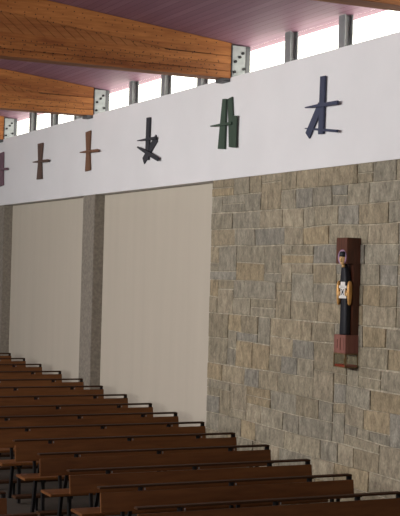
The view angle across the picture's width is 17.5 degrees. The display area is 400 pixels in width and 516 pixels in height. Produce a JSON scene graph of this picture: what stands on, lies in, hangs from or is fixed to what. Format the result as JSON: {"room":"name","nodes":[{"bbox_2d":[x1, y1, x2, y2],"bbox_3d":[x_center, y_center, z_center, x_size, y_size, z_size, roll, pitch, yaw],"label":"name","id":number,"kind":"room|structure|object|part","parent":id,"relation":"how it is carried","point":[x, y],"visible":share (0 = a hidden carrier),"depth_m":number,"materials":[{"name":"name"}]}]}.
{"room":"house of worship","nodes":[
{"label":"house of worship","id":0,"kind":"room"},
{"bbox_2d":[9,183,212,427],"bbox_3d":[-3.603,1.583,24.957,0.250,5.165,18.290,2,-1,-26],"label":"wall","id":1,"kind":"structure","parent":0,"point":[157,250],"depth_m":19.36,"materials":[{"name":"beige paint"}]},
{"bbox_2d":[0,457,258,515],"bbox_3d":[-5.949,2.710,12.791,15.100,1.686,38.200,2,-1,-26],"label":"floor","id":2,"kind":"structure","parent":0,"point":[51,503],"depth_m":14.78,"materials":[{"name":"stone"}]},
{"bbox_2d":[0,491,6,513],"bbox_3d":[-3.105,2.389,10.518,3.200,0.807,0.620,2,-1,-26],"label":"pew","id":3,"kind":"object","parent":2,"relation":"on","point":[3,500],"visible":0.81,"depth_m":11.23,"materials":[{"name":"brown wood"}]},
{"bbox_3d":[-3.116,2.121,10.559,3.200,0.177,0.051,2,-1,-26],"label":"backrest","id":4,"kind":"part","parent":3,"relation":"part of","materials":[{"name":"brown wood"}]},
{"bbox_2d":[0,353,10,360],"bbox_3d":[-4.507,2.039,22.245,2.660,0.807,0.620,2,-1,-26],"label":"pew","id":5,"kind":"object","parent":2,"relation":"on","point":[9,354],"visible":0.38,"depth_m":22.82,"materials":[{"name":"brown wood"}]},
{"bbox_3d":[-4.518,1.771,22.286,2.660,0.177,0.051,2,-1,-26],"label":"backrest","id":6,"kind":"part","parent":5,"relation":"part of","materials":[{"name":"brown wood"}]},
{"bbox_2d":[0,205,12,355],"bbox_3d":[-3.787,0.714,24.939,0.188,3.439,0.520,2,-1,-26],"label":"concrete pillar","id":7,"kind":"structure","parent":2,"relation":"on","point":[6,211],"depth_m":24.71,"materials":[{"name":"grey concrete"}]},
{"bbox_2d":[0,358,25,366],"bbox_3d":[-4.155,2.073,21.510,2.660,0.807,0.620,2,-1,-26],"label":"pew","id":8,"kind":"object","parent":2,"relation":"on","point":[23,361],"visible":0.37,"depth_m":22.03,"materials":[{"name":"brown wood"}]},
{"bbox_3d":[-4.166,1.804,21.550,2.660,0.177,0.051,2,-1,-26],"label":"backrest","id":9,"kind":"part","parent":8,"relation":"part of","materials":[{"name":"brown wood"}]},
{"bbox_2d":[0,512,37,515],"bbox_3d":[-2.732,2.425,9.740,3.200,0.807,0.620,2,-1,-26],"label":"pew","id":10,"kind":"object","parent":2,"relation":"on","point":[32,513],"visible":1,"depth_m":10.46,"materials":[{"name":"brown wood"}]},
{"bbox_2d":[0,364,41,374],"bbox_3d":[-3.781,2.108,20.729,2.660,0.807,0.620,2,-1,-26],"label":"pew","id":11,"kind":"object","parent":2,"relation":"on","point":[13,368],"visible":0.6,"depth_m":21.18,"materials":[{"name":"brown wood"}]},
{"bbox_2d":[0,371,61,382],"bbox_3d":[-3.364,2.148,19.857,2.660,0.807,0.620,2,-1,-26],"label":"pew","id":12,"kind":"object","parent":2,"relation":"on","point":[32,375],"visible":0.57,"depth_m":20.26,"materials":[{"name":"brown wood"}]},
{"bbox_2d":[0,378,83,390],"bbox_3d":[-2.944,2.188,18.980,2.660,0.807,0.620,2,-1,-26],"label":"pew","id":13,"kind":"object","parent":2,"relation":"on","point":[81,383],"visible":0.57,"depth_m":19.31,"materials":[{"name":"brown wood"}]},
{"bbox_3d":[-2.955,1.919,19.021,2.660,0.177,0.051,2,-1,-26],"label":"backrest","id":14,"kind":"part","parent":13,"relation":"part of","materials":[{"name":"brown wood"}]},
{"bbox_2d":[0,385,103,399],"bbox_3d":[-2.586,2.222,18.231,2.660,0.807,0.620,2,-1,-26],"label":"pew","id":15,"kind":"object","parent":2,"relation":"on","point":[71,391],"visible":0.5,"depth_m":18.51,"materials":[{"name":"brown wood"}]},
{"bbox_2d":[0,394,127,410],"bbox_3d":[-2.189,2.259,17.402,2.660,0.807,0.620,2,-1,-26],"label":"pew","id":16,"kind":"object","parent":2,"relation":"on","point":[94,400],"visible":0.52,"depth_m":17.61,"materials":[{"name":"brown wood"}]},
{"bbox_2d":[0,403,152,456],"bbox_3d":[-1.812,2.295,16.615,2.660,0.807,0.620,2,-1,-26],"label":"pew","id":17,"kind":"object","parent":2,"relation":"on","point":[57,411],"visible":0.5,"depth_m":16.74,"materials":[{"name":"brown wood"}]},
{"bbox_3d":[-1.823,2.026,16.656,2.660,0.177,0.051,2,-1,-26],"label":"backrest","id":18,"kind":"part","parent":17,"relation":"part of","materials":[{"name":"brown wood"}]},
{"bbox_2d":[0,412,178,469],"bbox_3d":[-1.463,2.328,15.885,2.660,0.807,0.620,2,-1,-26],"label":"pew","id":19,"kind":"object","parent":2,"relation":"on","point":[142,419],"visible":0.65,"depth_m":15.93,"materials":[{"name":"brown wood"}]},
{"bbox_3d":[-1.395,2.289,15.746,2.660,0.027,0.310,2,-1,-26],"label":"seat","id":20,"kind":"part","parent":19,"relation":"part of","materials":[{"name":"brown wood"}]},
{"bbox_3d":[-1.474,2.060,15.926,2.660,0.177,0.051,2,-1,-26],"label":"backrest","id":21,"kind":"part","parent":19,"relation":"part of","materials":[{"name":"brown wood"}]},
{"bbox_2d":[78,194,104,389],"bbox_3d":[-1.721,0.817,20.628,0.188,3.625,0.520,2,-1,-26],"label":"concrete pillar","id":22,"kind":"structure","parent":2,"relation":"on","point":[93,205],"depth_m":20.42,"materials":[{"name":"grey concrete"}]},
{"bbox_2d":[0,421,205,502],"bbox_3d":[-1.122,2.361,15.173,2.660,0.807,0.620,2,-1,-26],"label":"pew","id":23,"kind":"object","parent":2,"relation":"on","point":[6,438],"visible":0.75,"depth_m":15.07,"materials":[{"name":"brown wood"}]},
{"bbox_3d":[-2.141,2.523,14.734,0.030,0.420,0.134,2,-1,-26],"label":"leg","id":24,"kind":"part","parent":23,"relation":"part of","materials":[{"name":"black metal"}]},
{"bbox_3d":[-2.018,2.523,14.477,0.030,0.412,0.065,2,-1,-26],"label":"leg","id":25,"kind":"part","parent":23,"relation":"part of","materials":[{"name":"black metal"}]},
{"bbox_3d":[-1.054,2.321,15.033,2.660,0.027,0.310,2,-1,-26],"label":"seat","id":26,"kind":"part","parent":23,"relation":"part of","materials":[{"name":"brown wood"}]},
{"bbox_3d":[-1.133,2.092,15.214,2.660,0.177,0.051,2,-1,-26],"label":"backrest","id":27,"kind":"part","parent":23,"relation":"part of","materials":[{"name":"brown wood"}]},
{"bbox_2d":[12,432,243,512],"bbox_3d":[-0.767,2.394,14.432,2.660,0.807,0.620,2,-1,-26],"label":"pew","id":28,"kind":"object","parent":2,"relation":"on","point":[29,452],"visible":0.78,"depth_m":14.28,"materials":[{"name":"brown wood"}]},
{"bbox_3d":[-1.787,2.556,13.993,0.030,0.420,0.134,2,-1,-26],"label":"leg","id":29,"kind":"part","parent":28,"relation":"part of","materials":[{"name":"black metal"}]},
{"bbox_3d":[-1.663,2.557,13.736,0.030,0.412,0.065,2,-1,-26],"label":"leg","id":30,"kind":"part","parent":28,"relation":"part of","materials":[{"name":"black metal"}]},
{"bbox_3d":[-0.778,2.126,14.473,2.660,0.177,0.051,2,-1,-26],"label":"backrest","id":31,"kind":"part","parent":28,"relation":"part of","materials":[{"name":"brown wood"}]},
{"bbox_3d":[-0.699,2.355,14.293,2.660,0.027,0.310,2,-1,-26],"label":"seat","id":32,"kind":"part","parent":28,"relation":"part of","materials":[{"name":"brown wood"}]},
{"bbox_2d":[36,444,276,515],"bbox_3d":[-0.412,2.428,13.690,2.660,0.807,0.620,2,-1,-26],"label":"pew","id":33,"kind":"object","parent":2,"relation":"on","point":[58,467],"visible":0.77,"depth_m":13.58,"materials":[{"name":"brown wood"}]},
{"bbox_3d":[-1.431,2.590,13.251,0.030,0.420,0.134,2,-1,-26],"label":"leg","id":34,"kind":"part","parent":33,"relation":"part of","materials":[{"name":"black metal"}]},
{"bbox_3d":[-1.308,2.591,12.994,0.030,0.412,0.065,2,-1,-26],"label":"leg","id":35,"kind":"part","parent":33,"relation":"part of","materials":[{"name":"black metal"}]},
{"bbox_3d":[-0.423,2.159,13.731,2.660,0.177,0.051,2,-1,-26],"label":"backrest","id":36,"kind":"part","parent":33,"relation":"part of","materials":[{"name":"brown wood"}]},
{"bbox_3d":[-0.344,2.388,13.551,2.660,0.027,0.310,2,-1,-26],"label":"seat","id":37,"kind":"part","parent":33,"relation":"part of","materials":[{"name":"brown wood"}]},
{"bbox_2d":[66,459,327,515],"bbox_3d":[-0.029,2.464,12.890,2.660,0.807,0.620,2,-1,-26],"label":"pew","id":38,"kind":"object","parent":2,"relation":"on","point":[78,484],"visible":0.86,"depth_m":12.82,"materials":[{"name":"brown wood"}]},
{"bbox_3d":[-0.040,2.196,12.931,2.660,0.177,0.051,2,-1,-26],"label":"backrest","id":39,"kind":"part","parent":38,"relation":"part of","materials":[{"name":"brown wood"}]},
{"bbox_3d":[0.039,2.425,12.751,2.660,0.027,0.310,2,-1,-26],"label":"seat","id":40,"kind":"part","parent":38,"relation":"part of","materials":[{"name":"brown wood"}]},
{"bbox_2d":[97,473,353,515],"bbox_3d":[0.319,2.497,12.162,2.660,0.807,0.620,2,-1,-26],"label":"pew","id":41,"kind":"object","parent":2,"relation":"on","point":[121,502],"visible":0.89,"depth_m":12.15,"materials":[{"name":"brown wood"}]},
{"bbox_2d":[134,491,399,515],"bbox_3d":[0.692,2.533,11.384,2.660,0.807,0.620,2,-1,-26],"label":"pew","id":42,"kind":"object","parent":2,"relation":"on","point":[391,506],"visible":1,"depth_m":11.54,"materials":[{"name":"brown wood"}]},
{"bbox_2d":[0,0,386,121],"bbox_3d":[-5.843,-3.334,12.828,14.980,0.979,38.200,2,-1,-26],"label":"ceiling","id":43,"kind":"structure","parent":0,"point":[255,24],"depth_m":15.20,"materials":[{"name":"pink paint"}]},
{"bbox_2d":[0,116,16,142],"bbox_3d":[-6.913,-2.947,23.441,7.456,1.259,0.280,2,-1,-26],"label":"roof beam","id":44,"kind":"structure","parent":43,"relation":"attached to","point":[8,127],"depth_m":24.86,"materials":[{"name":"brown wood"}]},
{"bbox_3d":[-3.704,-2.471,24.992,0.185,0.397,0.262,2,-1,-26],"label":"plate","id":45,"kind":"part","parent":44,"relation":"part of","materials":[{"name":"metal"}]},
{"bbox_2d":[0,68,109,118],"bbox_3d":[-4.844,-2.937,19.132,7.456,1.259,0.280,2,-1,-26],"label":"roof beam","id":46,"kind":"structure","parent":43,"relation":"attached to","point":[19,91],"depth_m":20.21,"materials":[{"name":"brown wood"}]},
{"bbox_3d":[-1.635,-2.462,20.683,0.185,0.397,0.262,2,-1,-26],"label":"plate","id":47,"kind":"part","parent":46,"relation":"part of","materials":[{"name":"metal"}]},
{"bbox_2d":[0,0,250,83],"bbox_3d":[-2.776,-2.927,14.822,7.456,1.259,0.280,2,-1,-26],"label":"roof beam","id":48,"kind":"structure","parent":43,"relation":"attached to","point":[39,31],"depth_m":15.51,"materials":[{"name":"brown wood"}]},
{"bbox_3d":[0.433,-2.452,16.374,0.185,0.397,0.262,2,-1,-26],"label":"plate","id":49,"kind":"part","parent":48,"relation":"part of","materials":[{"name":"metal"}]},
{"bbox_2d":[315,0,399,11],"bbox_3d":[-0.707,-2.917,10.513,7.456,1.259,0.280,2,-1,-26],"label":"roof beam","id":50,"kind":"structure","parent":43,"relation":"attached to","point":[393,5],"depth_m":11.56,"materials":[{"name":"brown wood"}]},
{"bbox_2d":[0,32,399,204],"bbox_3d":[0.687,-1.615,15.966,0.360,1.267,38.200,2,-1,-26],"label":"wall","id":51,"kind":"structure","parent":0,"point":[269,103],"depth_m":16.19,"materials":[{"name":"white paint"}]},
{"bbox_2d":[0,152,7,185],"bbox_3d":[-3.799,-1.693,24.817,0.054,0.657,0.880,2,-1,-26],"label":"wall cross","id":52,"kind":"object","parent":51,"relation":"attached to","point":[2,168],"visible":1,"depth_m":24.76,"materials":[{"name":"purple wood"}]},
{"bbox_2d":[29,112,36,131],"bbox_3d":[-3.065,-2.467,23.869,0.108,0.402,0.130,2,-1,-26],"label":"mullion","id":53,"kind":"object","parent":51,"relation":"on","point":[32,116],"visible":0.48,"depth_m":23.86,"materials":[{"name":"grey paint"}]},
{"bbox_2d":[33,143,48,179],"bbox_3d":[-2.764,-1.695,22.663,0.054,0.633,0.820,2,-1,-26],"label":"wall cross","id":54,"kind":"object","parent":51,"relation":"attached to","point":[40,161],"visible":1,"depth_m":22.72,"materials":[{"name":"brown wood"}]},
{"bbox_2d":[50,114,58,125],"bbox_3d":[-2.548,-2.464,22.792,0.108,0.402,0.130,2,-1,-26],"label":"mullion","id":55,"kind":"object","parent":51,"relation":"on","point":[54,120],"visible":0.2,"depth_m":22.78,"materials":[{"name":"grey paint"}]},
{"bbox_2d":[80,130,98,171],"bbox_3d":[-1.738,-1.697,20.525,0.054,0.640,0.797,2,-1,-26],"label":"wall cross","id":56,"kind":"object","parent":51,"relation":"attached to","point":[88,151],"visible":1,"depth_m":20.58,"materials":[{"name":"brown wood"}]},
{"bbox_2d":[129,81,138,104],"bbox_3d":[-0.997,-2.457,19.560,0.108,0.402,0.130,2,-1,-26],"label":"mullion","id":57,"kind":"object","parent":51,"relation":"on","point":[133,85],"visible":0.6,"depth_m":19.55,"materials":[{"name":"grey paint"}]},
{"bbox_2d":[137,117,158,163],"bbox_3d":[-0.721,-1.672,18.415,0.054,0.655,0.769,2,-1,-26],"label":"wall cross","id":58,"kind":"object","parent":51,"relation":"attached to","point":[149,147],"visible":1,"depth_m":18.42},
{"bbox_2d":[161,75,171,95],"bbox_3d":[-0.479,-2.454,18.483,0.108,0.402,0.130,2,-1,-26],"label":"mullion","id":59,"kind":"object","parent":51,"relation":"on","point":[166,80],"visible":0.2,"depth_m":18.47,"materials":[{"name":"grey paint"}]},
{"bbox_2d":[197,78,207,85],"bbox_3d":[0.038,-2.452,17.405,0.108,0.402,0.130,2,-1,-26],"label":"mullion","id":60,"kind":"object","parent":51,"relation":"on","point":[200,81],"visible":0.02,"depth_m":17.39,"materials":[{"name":"grey paint"}]},
{"bbox_2d":[210,97,237,148],"bbox_3d":[0.304,-1.679,16.273,0.056,0.646,0.699,2,-1,-26],"label":"wall cross","id":61,"kind":"object","parent":51,"relation":"attached to","point":[232,120],"visible":1,"depth_m":16.19,"materials":[{"name":"green wood"}]},
{"bbox_2d":[284,31,297,62],"bbox_3d":[1.072,-2.447,15.251,0.108,0.402,0.130,2,-1,-26],"label":"mullion","id":62,"kind":"object","parent":51,"relation":"on","point":[291,38],"visible":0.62,"depth_m":15.24,"materials":[{"name":"grey paint"}]},
{"bbox_2d":[305,76,338,138],"bbox_3d":[1.326,-1.652,14.142,0.056,0.659,0.725,2,-1,-26],"label":"wall cross","id":63,"kind":"object","parent":51,"relation":"attached to","point":[319,113],"visible":1,"depth_m":14.15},
{"bbox_2d":[338,14,353,47],"bbox_3d":[1.589,-2.445,14.173,0.108,0.402,0.130,2,-1,-26],"label":"mullion","id":64,"kind":"object","parent":51,"relation":"on","point":[345,34],"visible":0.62,"depth_m":14.16,"materials":[{"name":"grey paint"}]},
{"bbox_2d":[206,159,399,505],"bbox_3d":[2.647,1.236,11.761,0.424,4.415,10.910,2,-1,-26],"label":"stone wall","id":65,"kind":"structure","parent":0,"point":[273,380],"depth_m":14.36,"materials":[{"name":"beige stone"}]},
{"bbox_2d":[333,238,360,367],"bbox_3d":[1.505,0.462,13.462,0.226,1.340,0.242,2,-1,-26],"label":"saint statue","id":66,"kind":"object","parent":65,"relation":"attached to","point":[348,250],"visible":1,"depth_m":13.39,"materials":[{"name":"brown wood"}]},
{"bbox_3d":[1.511,1.058,13.473,0.160,0.148,0.229,2,-1,-26],"label":"case frame","id":67,"kind":"part","parent":66,"relation":"part of","materials":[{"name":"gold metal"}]},
{"bbox_2d":[335,364,356,366],"bbox_3d":[1.509,1.115,13.473,0.140,0.025,0.209,2,-1,-26],"label":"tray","id":68,"kind":"object","parent":66,"relation":"on","point":[336,365],"depth_m":13.41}
]}

